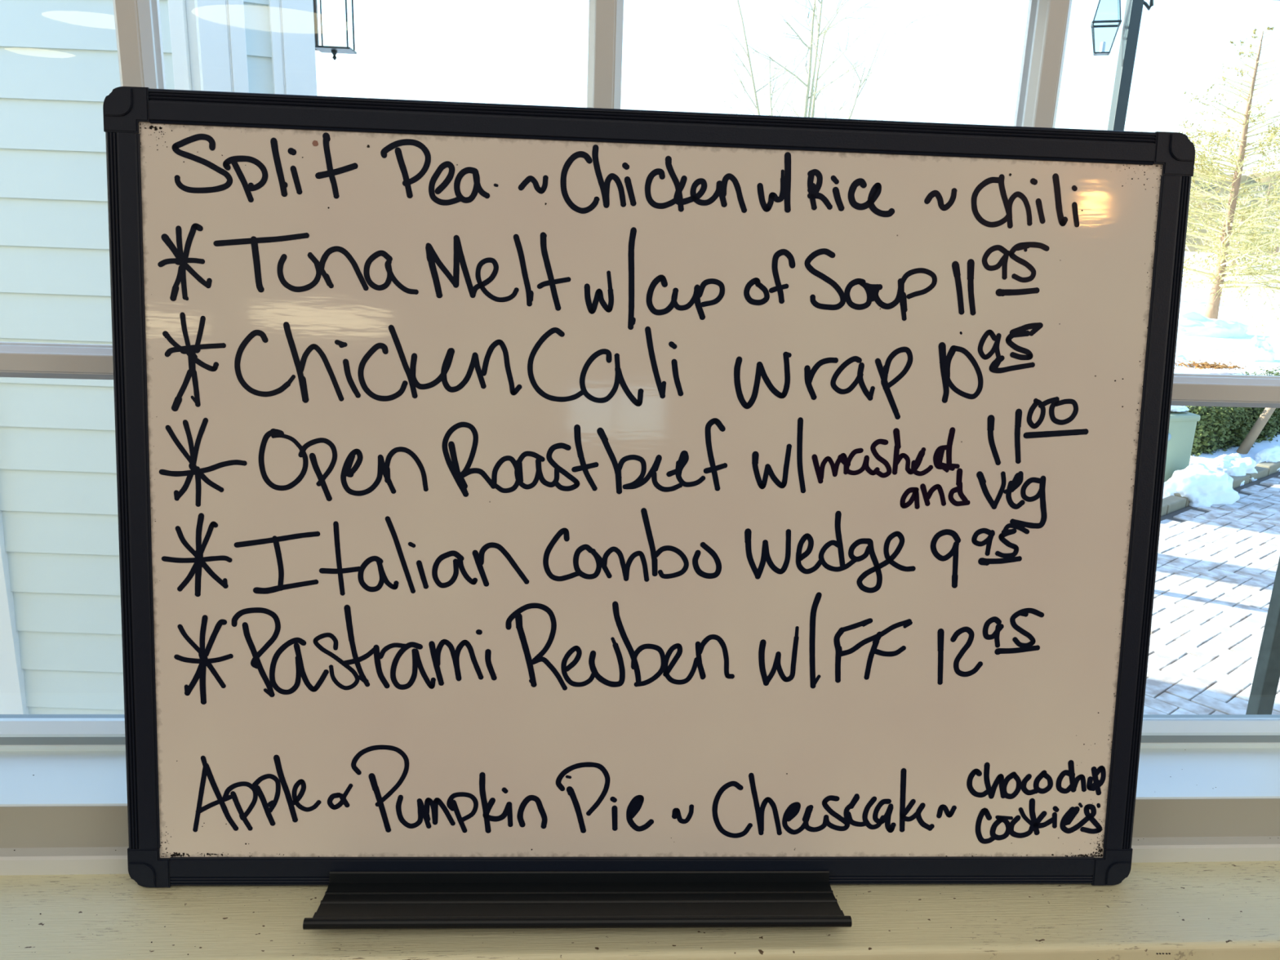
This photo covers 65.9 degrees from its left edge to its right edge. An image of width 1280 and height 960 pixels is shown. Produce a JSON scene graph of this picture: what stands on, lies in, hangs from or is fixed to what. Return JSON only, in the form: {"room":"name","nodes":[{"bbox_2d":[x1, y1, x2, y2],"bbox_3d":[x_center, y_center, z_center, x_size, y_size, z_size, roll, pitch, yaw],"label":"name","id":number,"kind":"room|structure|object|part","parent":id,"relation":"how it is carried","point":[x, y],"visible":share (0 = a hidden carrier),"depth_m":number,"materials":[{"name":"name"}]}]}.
{"room":"eatery","nodes":[
{"label":"eatery","id":0,"kind":"room"},
{"bbox_3d":[-0.300,0.054,0.661,10.700,3.120,0.215,1,15,-4],"label":"wall","id":1,"kind":"structure","parent":0,"visible":0},
{"bbox_2d":[0,861,1279,959],"bbox_3d":[-0.033,0.268,0.583,1.930,0.028,0.082,1,15,-4],"label":"windowsill","id":2,"kind":"structure","parent":1,"relation":"attached to","point":[1189,917],"depth_m":0.57,"materials":[{"name":"beige paint"}]},
{"bbox_2d":[102,86,1195,929],"bbox_3d":[0.010,0.026,0.558,0.610,0.453,0.124,1,15,-3],"label":"whiteboard","id":3,"kind":"object","parent":2,"relation":"on","point":[530,517],"visible":1,"depth_m":0.57,"materials":[{"name":"white plastic"}]},
{"bbox_3d":[-0.287,0.014,0.563,0.018,0.408,0.012,1,7,-3],"label":"frame rail","id":4,"kind":"part","parent":3,"relation":"part of","materials":[{"name":"black plastic"}]},
{"bbox_2d":[302,871,852,929],"bbox_3d":[-0.034,0.246,0.575,0.306,0.012,0.052,1,15,-4],"label":"marker tray","id":5,"kind":"object","parent":3,"relation":"on","point":[352,900],"depth_m":0.58,"materials":[{"name":"black plastic"}]},
{"bbox_3d":[0.002,0.238,0.605,0.561,0.018,0.012,1,7,-3],"label":"frame rail","id":6,"kind":"part","parent":3,"relation":"part of","materials":[{"name":"black plastic"}]},
{"bbox_3d":[0.015,-0.197,0.555,0.561,0.018,0.012,1,7,-3],"label":"frame rail","id":7,"kind":"part","parent":3,"relation":"part of","materials":[{"name":"black plastic"}]},
{"bbox_3d":[0.304,0.027,0.597,0.018,0.408,0.012,1,7,-3],"label":"frame rail","id":8,"kind":"part","parent":3,"relation":"part of","materials":[{"name":"black plastic"}]},
{"bbox_2d":[0,0,1279,875],"bbox_3d":[-0.017,-0.284,0.537,1.597,1.082,0.116,1,15,-4],"label":"window","id":9,"kind":"structure","parent":1,"relation":"in","point":[70,816],"depth_m":0.64,"materials":[{"name":"white plastic"}]},
{"bbox_3d":[-0.036,0.170,0.681,1.595,0.007,0.015,1,15,-4],"label":"sash rail","id":10,"kind":"part","parent":9,"relation":"part of","materials":[{"name":"white plastic"}]},
{"bbox_3d":[-0.033,0.214,0.631,1.595,0.029,0.020,1,15,-4],"label":"frame","id":11,"kind":"part","parent":9,"relation":"part of","materials":[{"name":"grey plastic"}]},
{"label":"outside","id":12,"kind":"structure","parent":0,"visible":0},
{"bbox_2d":[1185,168,1279,253],"bbox_3d":[33.881,-25.945,90.836,260.000,9.261,52.000,1,15,-4],"label":"hill","id":13,"kind":"structure","parent":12,"point":[1243,178],"depth_m":88.70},
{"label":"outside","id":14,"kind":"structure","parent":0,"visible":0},
{"bbox_3d":[39.792,-35.979,149.135,340.000,0.845,299.240,1,15,-4],"label":"ground","id":15,"kind":"structure","parent":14,"visible":0},
{"bbox_2d":[1131,26,1279,335],"bbox_3d":[12.035,-5.703,19.555,5.649,6.023,5.695,-7,18,-32],"label":"pine tree","id":16,"kind":"object","parent":15,"relation":"on","point":[1217,277],"visible":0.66,"depth_m":19.36,"materials":[{"name":"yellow plant"}]},
{"bbox_2d":[1143,471,1279,714],"bbox_3d":[2.397,0.655,4.747,16.500,0.054,6.969,1,15,-4],"label":"patio","id":17,"kind":"structure","parent":15,"relation":"on","point":[1217,564],"depth_m":4.90,"materials":[{"name":"grey"}]},
{"bbox_2d":[1107,0,1153,130],"bbox_3d":[2.199,-1.170,4.767,0.216,3.450,0.100,1,15,-4],"label":"lamp post","id":18,"kind":"object","parent":17,"relation":"on","point":[1133,11],"visible":0.26,"depth_m":4.55,"materials":[{"name":"grey metal"}]},
{"bbox_2d":[1090,0,1121,55],"bbox_3d":[2.136,-2.211,4.482,0.124,0.517,0.124,8,16,20],"label":"lantern","id":19,"kind":"object","parent":18,"relation":"hanging from","point":[1102,48],"visible":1,"depth_m":4.51,"materials":[{"name":"grey metal"}]},
{"bbox_3d":[2.127,-1.964,4.548,0.068,0.005,0.068,8,16,20],"label":"plate","id":20,"kind":"part","parent":19,"relation":"part of","materials":[{"name":"grey metal"}]},
{"bbox_3d":[2.132,-2.122,4.506,0.110,0.326,0.110,8,16,20],"label":"glass panel","id":21,"kind":"part","parent":19,"relation":"part of","materials":[{"name":"clear glass"}]},
{"bbox_2d":[1245,556,1279,714],"bbox_3d":[1.952,-0.360,2.762,0.090,2.900,0.090,1,15,-4],"label":"porch post","id":22,"kind":"object","parent":17,"relation":"on","point":[1267,673],"visible":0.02,"depth_m":2.99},
{"bbox_2d":[1160,461,1279,516],"bbox_3d":[3.903,0.106,6.905,7.449,0.108,0.100,-10,19,-39],"label":"kerb","id":23,"kind":"object","parent":15,"relation":"on","point":[1171,504],"visible":0.21,"depth_m":7.25,"materials":[{"name":"stone"}]},
{"bbox_2d":[1173,321,1279,464],"bbox_3d":[5.583,-1.500,13.058,19.000,0.172,14.800,1,15,-4],"label":"snow ground","id":24,"kind":"structure","parent":15,"relation":"on","point":[1225,349],"depth_m":14.85,"materials":[{"name":"white snow"}]},
{"bbox_2d":[707,0,941,120],"bbox_3d":[2.756,-6.156,17.109,3.951,6.778,2.910,9,17,26],"label":"bare tree","id":25,"kind":"object","parent":24,"relation":"on","point":[808,88],"visible":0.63,"depth_m":17.01,"materials":[{"name":"plant"}]},
{"bbox_2d":[1164,411,1200,482],"bbox_3d":[3.729,-0.257,7.249,0.487,0.520,0.395,-1,15,-12],"label":"utility box","id":26,"kind":"object","parent":24,"relation":"on","point":[1182,425],"visible":0.33,"depth_m":7.09,"materials":[{"name":"green paint"}]},
{"bbox_2d":[1170,405,1189,412],"bbox_3d":[3.808,-0.567,7.188,0.357,0.087,0.337,1,15,-4],"label":"heap","id":27,"kind":"object","parent":26,"relation":"on","point":[1173,408],"visible":0.27,"depth_m":7.07,"materials":[{"name":"white snow"}]},
{"bbox_3d":[3.736,-0.485,7.192,0.487,0.050,0.387,-1,15,-12],"label":"lid","id":28,"kind":"part","parent":26,"relation":"part of","materials":[{"name":"green paint"}]},
{"bbox_2d":[1174,354,1191,366],"bbox_3d":[7.252,-1.663,13.733,1.026,0.197,0.827,1,15,-4],"label":"heap","id":29,"kind":"object","parent":24,"relation":"on","point":[1180,357],"visible":0.11,"depth_m":13.50,"materials":[{"name":"white snow"}]},
{"bbox_2d":[1162,462,1239,507],"bbox_3d":[3.927,0.017,6.877,0.716,0.253,0.456,-10,19,-38],"label":"heap","id":30,"kind":"object","parent":24,"relation":"on","point":[1203,486],"visible":0.88,"depth_m":6.71,"materials":[{"name":"white snow"}]},
{"bbox_2d":[1177,310,1249,337],"bbox_3d":[9.915,-2.772,17.766,2.473,0.534,1.155,1,15,-4],"label":"heap","id":31,"kind":"object","parent":24,"relation":"on","point":[1193,323],"visible":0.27,"depth_m":17.42,"materials":[{"name":"white snow"}]},
{"bbox_2d":[1174,359,1265,370],"bbox_3d":[7.477,-1.516,12.933,1.490,0.124,0.392,1,15,-4],"label":"clump","id":32,"kind":"object","parent":24,"relation":"on","point":[1204,365],"visible":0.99,"depth_m":12.89,"materials":[{"name":"brown plant"}]},
{"bbox_2d":[1196,453,1257,486],"bbox_3d":[4.479,-0.104,7.531,0.769,0.178,0.388,-10,19,-38],"label":"heap","id":33,"kind":"object","parent":24,"relation":"on","point":[1233,464],"visible":0.59,"depth_m":7.41,"materials":[{"name":"white snow"}]},
{"bbox_2d":[1185,364,1279,456],"bbox_3d":[5.613,-0.685,9.085,3.612,0.537,0.916,-9,18,-35],"label":"hedge","id":34,"kind":"object","parent":24,"relation":"on","point":[1224,428],"visible":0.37,"depth_m":8.16,"materials":[{"name":"green plant"}]},
{"bbox_2d":[1236,407,1275,453],"bbox_3d":[5.165,-0.500,8.179,0.552,0.624,0.080,-6,17,-29],"label":"wooden stake","id":35,"kind":"object","parent":24,"relation":"on","point":[1259,425],"visible":0.61,"depth_m":8.14,"materials":[{"name":"brown wood"}]},
{"bbox_2d":[1237,335,1275,362],"bbox_3d":[9.105,-1.906,14.532,0.511,0.443,0.466,-12,20,-42],"label":"heap","id":36,"kind":"object","parent":24,"relation":"on","point":[1255,349],"visible":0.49,"depth_m":14.41,"materials":[{"name":"white snow"}]},
{"bbox_2d":[1253,444,1279,471],"bbox_3d":[5.158,-0.196,7.990,0.827,0.159,0.274,-11,20,-40],"label":"heap","id":37,"kind":"object","parent":24,"relation":"on","point":[1272,453],"visible":0.52,"depth_m":7.84,"materials":[{"name":"white snow"}]},
{"bbox_2d":[1179,251,1279,323],"bbox_3d":[10.606,-15.438,63.934,150.000,1.209,90.200,1,15,-4],"label":"snow field","id":38,"kind":"structure","parent":15,"relation":"on","point":[1193,300],"depth_m":27.73,"materials":[{"name":"white snow"}]},
{"bbox_2d":[1186,186,1272,268],"bbox_3d":[26.939,-11.277,44.528,3.618,3.710,3.196,1,15,-4],"label":"tree","id":39,"kind":"object","parent":38,"relation":"on","point":[1244,202],"visible":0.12,"depth_m":44.35,"materials":[{"name":"green plant"}]},
{"bbox_2d":[1194,182,1275,252],"bbox_3d":[30.408,-13.061,50.443,4.529,4.214,3.969,-6,17,-28],"label":"tree","id":40,"kind":"object","parent":38,"relation":"on","point":[1248,204],"visible":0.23,"depth_m":50.14,"materials":[{"name":"green plant"}]},
{"bbox_2d":[1237,180,1279,262],"bbox_3d":[35.534,-14.867,56.495,4.914,4.811,4.365,-10,19,-38],"label":"tree","id":41,"kind":"object","parent":38,"relation":"on","point":[1269,187],"visible":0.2,"depth_m":56.38,"materials":[{"name":"green plant"}]},
{"bbox_2d":[1237,187,1279,258],"bbox_3d":[39.114,-16.112,60.748,4.988,5.186,4.891,10,17,26],"label":"tree","id":42,"kind":"object","parent":38,"relation":"on","point":[1276,251],"visible":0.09,"depth_m":60.97,"materials":[{"name":"green plant"}]},
{"bbox_2d":[1204,216,1279,311],"bbox_3d":[17.377,-6.921,23.558,5.395,6.980,5.952,-10,19,-38],"label":"pine tree","id":43,"kind":"object","parent":15,"relation":"on","point":[1248,277],"visible":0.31,"depth_m":24.87,"materials":[{"name":"green plant"}]},
{"bbox_3d":[-3.966,-1.514,3.834,4.600,4.150,2.500,1,15,-4],"label":"wall","id":44,"kind":"structure","parent":0,"visible":0},
{"bbox_2d":[0,0,200,714],"bbox_3d":[-2.975,-0.971,2.685,3.690,3.766,0.171,2,15,0],"label":"wall","id":45,"kind":"structure","parent":44,"relation":"attached to","point":[59,59],"depth_m":2.76,"materials":[{"name":"white plastic"}]},
{"bbox_2d":[0,510,29,714],"bbox_3d":[-2.375,-0.107,2.858,1.004,2.050,0.057,2,15,0],"label":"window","id":46,"kind":"structure","parent":45,"relation":"in","point":[12,690],"depth_m":3.00,"materials":[{"name":"white"}]},
{"bbox_3d":[-1.977,-0.085,2.872,0.067,1.930,0.038,2,15,0],"label":"sash","id":47,"kind":"part","parent":46,"relation":"part of","materials":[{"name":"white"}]},
{"bbox_3d":[-1.206,-0.863,2.655,0.038,3.700,0.052,2,15,0],"label":"corner trim","id":48,"kind":"part","parent":45,"relation":"part of","materials":[{"name":"white"}]},
{"bbox_3d":[-1.185,-0.861,2.651,0.005,3.700,0.060,2,15,0],"label":"corner trim","id":49,"kind":"part","parent":45,"relation":"part of","materials":[{"name":"white"}]},
{"bbox_3d":[-1.157,-0.862,2.658,0.049,3.700,0.046,2,15,0],"label":"corner trim","id":50,"kind":"part","parent":45,"relation":"part of","materials":[{"name":"white"}]},
{"bbox_2d":[194,0,317,95],"bbox_3d":[-1.036,-0.903,2.697,0.282,3.767,0.168,-6,17,-27],"label":"wall","id":51,"kind":"structure","parent":45,"relation":"attached to","point":[266,46],"depth_m":2.57,"materials":[{"name":"white plastic"}]},
{"bbox_3d":[-1.124,-0.857,2.643,0.068,3.700,0.120,-6,17,-27],"label":"corner trim","id":52,"kind":"part","parent":51,"relation":"part of","materials":[{"name":"white"}]},
{"bbox_3d":[-1.081,-0.854,2.639,0.005,3.700,0.068,-6,17,-27],"label":"corner trim","id":53,"kind":"part","parent":51,"relation":"part of","materials":[{"name":"white"}]},
{"bbox_3d":[-1.061,-0.856,2.646,0.037,3.700,0.074,-6,17,-27],"label":"corner trim","id":54,"kind":"part","parent":51,"relation":"part of","materials":[{"name":"white"}]},
{"bbox_3d":[-0.977,-0.864,2.690,0.024,3.700,0.074,-6,17,-27],"label":"corner trim","id":55,"kind":"part","parent":51,"relation":"part of","materials":[{"name":"white"}]},
{"bbox_3d":[-0.965,-0.865,2.696,0.004,3.700,0.073,-6,17,-27],"label":"corner trim","id":56,"kind":"part","parent":51,"relation":"part of","materials":[{"name":"white"}]},
{"bbox_3d":[-0.943,-0.877,2.743,0.080,3.700,0.148,-6,17,-27],"label":"corner trim","id":57,"kind":"part","parent":51,"relation":"part of","materials":[{"name":"white"}]},
{"bbox_2d":[312,0,356,60],"bbox_3d":[-0.825,-1.322,2.650,0.129,0.364,0.127,-5,16,-24],"label":"wall lantern","id":58,"kind":"object","parent":51,"relation":"attached to","point":[325,49],"visible":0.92,"depth_m":2.67,"materials":[{"name":"brown metal"}]},
{"bbox_3d":[-0.877,-1.335,2.646,0.014,0.340,0.016,1,15,-4],"label":"plate","id":59,"kind":"part","parent":58,"relation":"part of","materials":[{"name":"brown metal"}]},
{"bbox_3d":[-0.830,-1.172,2.689,0.096,0.005,0.090,1,15,-4],"label":"plate","id":60,"kind":"part","parent":58,"relation":"part of","materials":[{"name":"grey metal"}]}
]}

